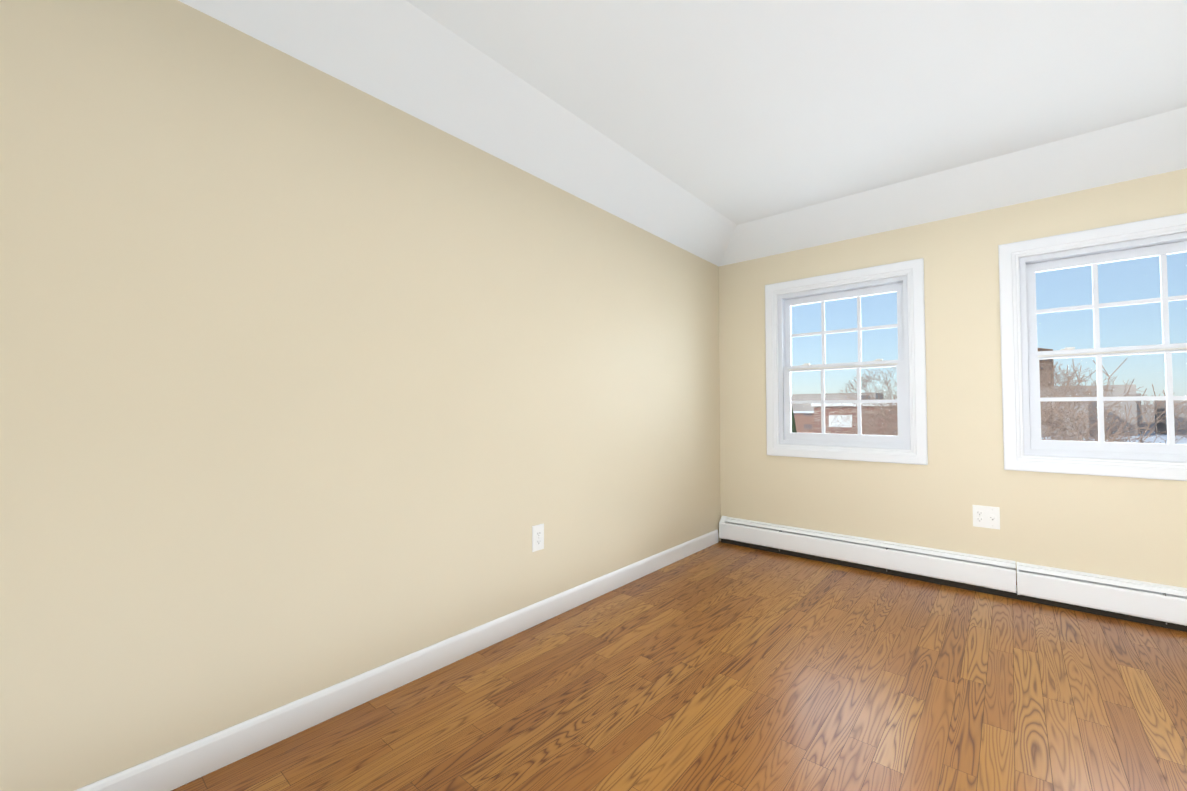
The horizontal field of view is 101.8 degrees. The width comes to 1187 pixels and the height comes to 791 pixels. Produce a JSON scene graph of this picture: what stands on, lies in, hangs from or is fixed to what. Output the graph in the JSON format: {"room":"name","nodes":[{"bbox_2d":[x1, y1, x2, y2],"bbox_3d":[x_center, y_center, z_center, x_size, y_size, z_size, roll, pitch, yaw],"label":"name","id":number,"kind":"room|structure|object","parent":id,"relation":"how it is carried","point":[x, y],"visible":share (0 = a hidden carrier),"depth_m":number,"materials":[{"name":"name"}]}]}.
{"room":"empty room","nodes":[
{"label":"empty room","id":0,"kind":"room"},
{"bbox_2d":[0,0,720,790],"bbox_3d":[-0.520,-0.180,2.329,0.150,2.660,5.050,-2,-2,41],"label":"wall","id":1,"kind":"structure","parent":0,"point":[312,380],"depth_m":1.59,"materials":[{"name":"beige paint"}]},
{"bbox_2d":[74,529,717,790],"bbox_3d":[-0.494,1.094,2.196,0.014,0.105,4.614,-2,-2,41],"label":"baseboard","id":2,"kind":"structure","parent":1,"relation":"attached to","point":[180,766],"depth_m":1.74,"materials":[{"name":"white paint"}]},
{"bbox_2d":[532,523,543,551],"bbox_3d":[-0.281,0.725,2.458,0.008,0.130,0.080,-2,-2,41],"label":"outlet","id":3,"kind":"object","parent":1,"relation":"attached to","point":[537,537],"visible":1,"depth_m":2.45,"materials":[{"name":"white plastic"}]},
{"bbox_2d":[172,541,1186,790],"bbox_3d":[0.883,1.173,1.075,3.860,0.120,5.050,-2,-2,41],"label":"floor","id":4,"kind":"structure","parent":0,"point":[718,665],"depth_m":1.79,"materials":[{"name":"brown wood"}]},
{"bbox_2d":[719,516,1186,631],"bbox_3d":[2.380,1.062,2.812,3.524,0.207,0.066,-2,-2,41],"label":"baseboard heater","id":5,"kind":"object","parent":4,"relation":"on","point":[1156,604],"visible":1,"depth_m":2.86,"materials":[{"name":"white metal"}]},
{"bbox_2d":[178,0,1186,266],"bbox_3d":[0.867,-1.361,1.133,3.560,0.370,4.700,-2,-2,41],"label":"ceiling","id":6,"kind":"structure","parent":0,"point":[720,132],"depth_m":2.11,"materials":[{"name":"white paint"}]},
{"bbox_2d":[719,168,1186,590],"bbox_3d":[2.469,-0.161,2.951,3.660,2.660,0.200,-2,-2,41],"label":"wall","id":7,"kind":"structure","parent":0,"point":[1128,528],"depth_m":2.99,"materials":[{"name":"beige paint"}]},
{"bbox_2d":[765,258,927,464],"bbox_3d":[1.806,-0.209,3.507,1.032,1.330,0.226,-2,-2,41],"label":"window","id":8,"kind":"structure","parent":7,"relation":"in","point":[908,443],"depth_m":3.40,"materials":[{"name":"paint"}]},
{"bbox_2d":[973,505,999,529],"bbox_3d":[2.351,0.728,2.888,0.126,0.130,0.009,-2,-2,41],"label":"outlet","id":9,"kind":"object","parent":7,"relation":"attached to","point":[986,516],"visible":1,"depth_m":2.89,"materials":[{"name":"white plastic"}]},
{"bbox_2d":[998,213,1186,480],"bbox_3d":[2.877,-0.237,2.583,1.057,1.330,0.226,-2,-2,41],"label":"window","id":10,"kind":"structure","parent":7,"relation":"in","point":[1021,265],"depth_m":2.66,"materials":[{"name":"paint"}]},
{"label":"outside","id":11,"kind":"structure","parent":0,"visible":0},
{"bbox_2d":[1041,431,1186,443],"bbox_3d":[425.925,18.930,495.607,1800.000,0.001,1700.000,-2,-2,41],"label":"ground","id":12,"kind":"structure","parent":11,"point":[1162,436],"depth_m":66.01,"materials":[{"name":"white snow"}]},
{"bbox_2d":[791,407,796,432],"bbox_3d":[5.822,2.334,14.090,0.876,4.049,0.890,-2,-2,41],"label":"evergreen","id":13,"kind":"object","parent":12,"relation":"on","point":[793,425],"depth_m":14.06,"materials":[{"name":"green plant"}]},
{"bbox_2d":[793,411,813,432],"bbox_3d":[16.061,3.857,60.987,42.400,3.750,10.400,-1,-2,21],"label":"lowrise","id":14,"kind":"structure","parent":12,"relation":"on","point":[803,424],"depth_m":52.95,"materials":[{"name":"brown brick"}]},
{"bbox_2d":[804,367,897,434],"bbox_3d":[11.041,1.704,18.078,6.000,5.579,6.422,-2,-2,41],"label":"tree","id":15,"kind":"object","parent":12,"relation":"on","point":[867,394],"depth_m":17.81,"materials":[{"name":"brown plant"}]},
{"bbox_2d":[811,403,897,435],"bbox_3d":[18.119,2.606,29.990,7.160,4.370,8.280,-1,-2,33],"label":"brick building","id":16,"kind":"structure","parent":12,"relation":"on","point":[833,410],"depth_m":27.73,"materials":[{"name":"brown brick"}]},
{"bbox_2d":[848,394,1096,440],"bbox_3d":[9.066,1.935,12.024,5.252,4.753,5.249,-2,-2,41],"label":"tree","id":17,"kind":"object","parent":12,"relation":"on","point":[877,406],"depth_m":11.95,"materials":[{"name":"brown plant"}]},
{"bbox_2d":[850,364,1104,440],"bbox_3d":[11.952,1.661,15.877,7.036,5.513,6.134,-2,-2,41],"label":"tree","id":18,"kind":"object","parent":12,"relation":"on","point":[1040,392],"depth_m":15.41,"materials":[{"name":"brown plant"}]},
{"bbox_2d":[791,384,1186,435],"bbox_3d":[68.419,2.143,70.432,185.861,7.751,87.820,-2,-2,41],"label":"skyline","id":19,"kind":"object","parent":12,"relation":"on","point":[832,396],"depth_m":75.52},
{"bbox_2d":[852,391,1143,442],"bbox_3d":[7.025,1.924,9.153,4.753,4.592,4.912,-2,-2,41],"label":"tree","id":20,"kind":"object","parent":12,"relation":"on","point":[1043,423],"depth_m":8.02,"materials":[{"name":"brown plant"}]},
{"bbox_2d":[889,389,1150,442],"bbox_3d":[8.598,2.054,10.349,5.007,4.386,5.321,-2,-2,41],"label":"tree","id":21,"kind":"object","parent":12,"relation":"on","point":[1082,411],"depth_m":9.11,"materials":[{"name":"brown plant"}]},
{"bbox_2d":[862,359,1185,442],"bbox_3d":[6.266,1.867,7.571,4.907,4.614,4.848,-2,-2,41],"label":"tree","id":22,"kind":"object","parent":12,"relation":"on","point":[1078,429],"depth_m":6.37,"materials":[{"name":"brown plant"}]},
{"bbox_2d":[1038,348,1053,386],"bbox_3d":[154.398,-4.795,180.471,15.000,28.300,22.000,1,-2,-25],"label":"tower","id":23,"kind":"structure","parent":12,"relation":"on","point":[1041,361],"depth_m":171.77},
{"bbox_2d":[1040,365,1109,430],"bbox_3d":[16.467,1.562,19.329,6.300,5.914,6.492,-2,-2,41],"label":"tree","id":24,"kind":"object","parent":12,"relation":"on","point":[1064,389],"depth_m":18.25,"materials":[{"name":"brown plant"}]},
{"bbox_2d":[1039,359,1186,442],"bbox_3d":[14.238,1.574,14.090,6.722,5.583,5.816,-2,-2,41],"label":"tree","id":25,"kind":"object","parent":12,"relation":"on","point":[1146,404],"depth_m":13.18,"materials":[{"name":"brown plant"}]}
]}

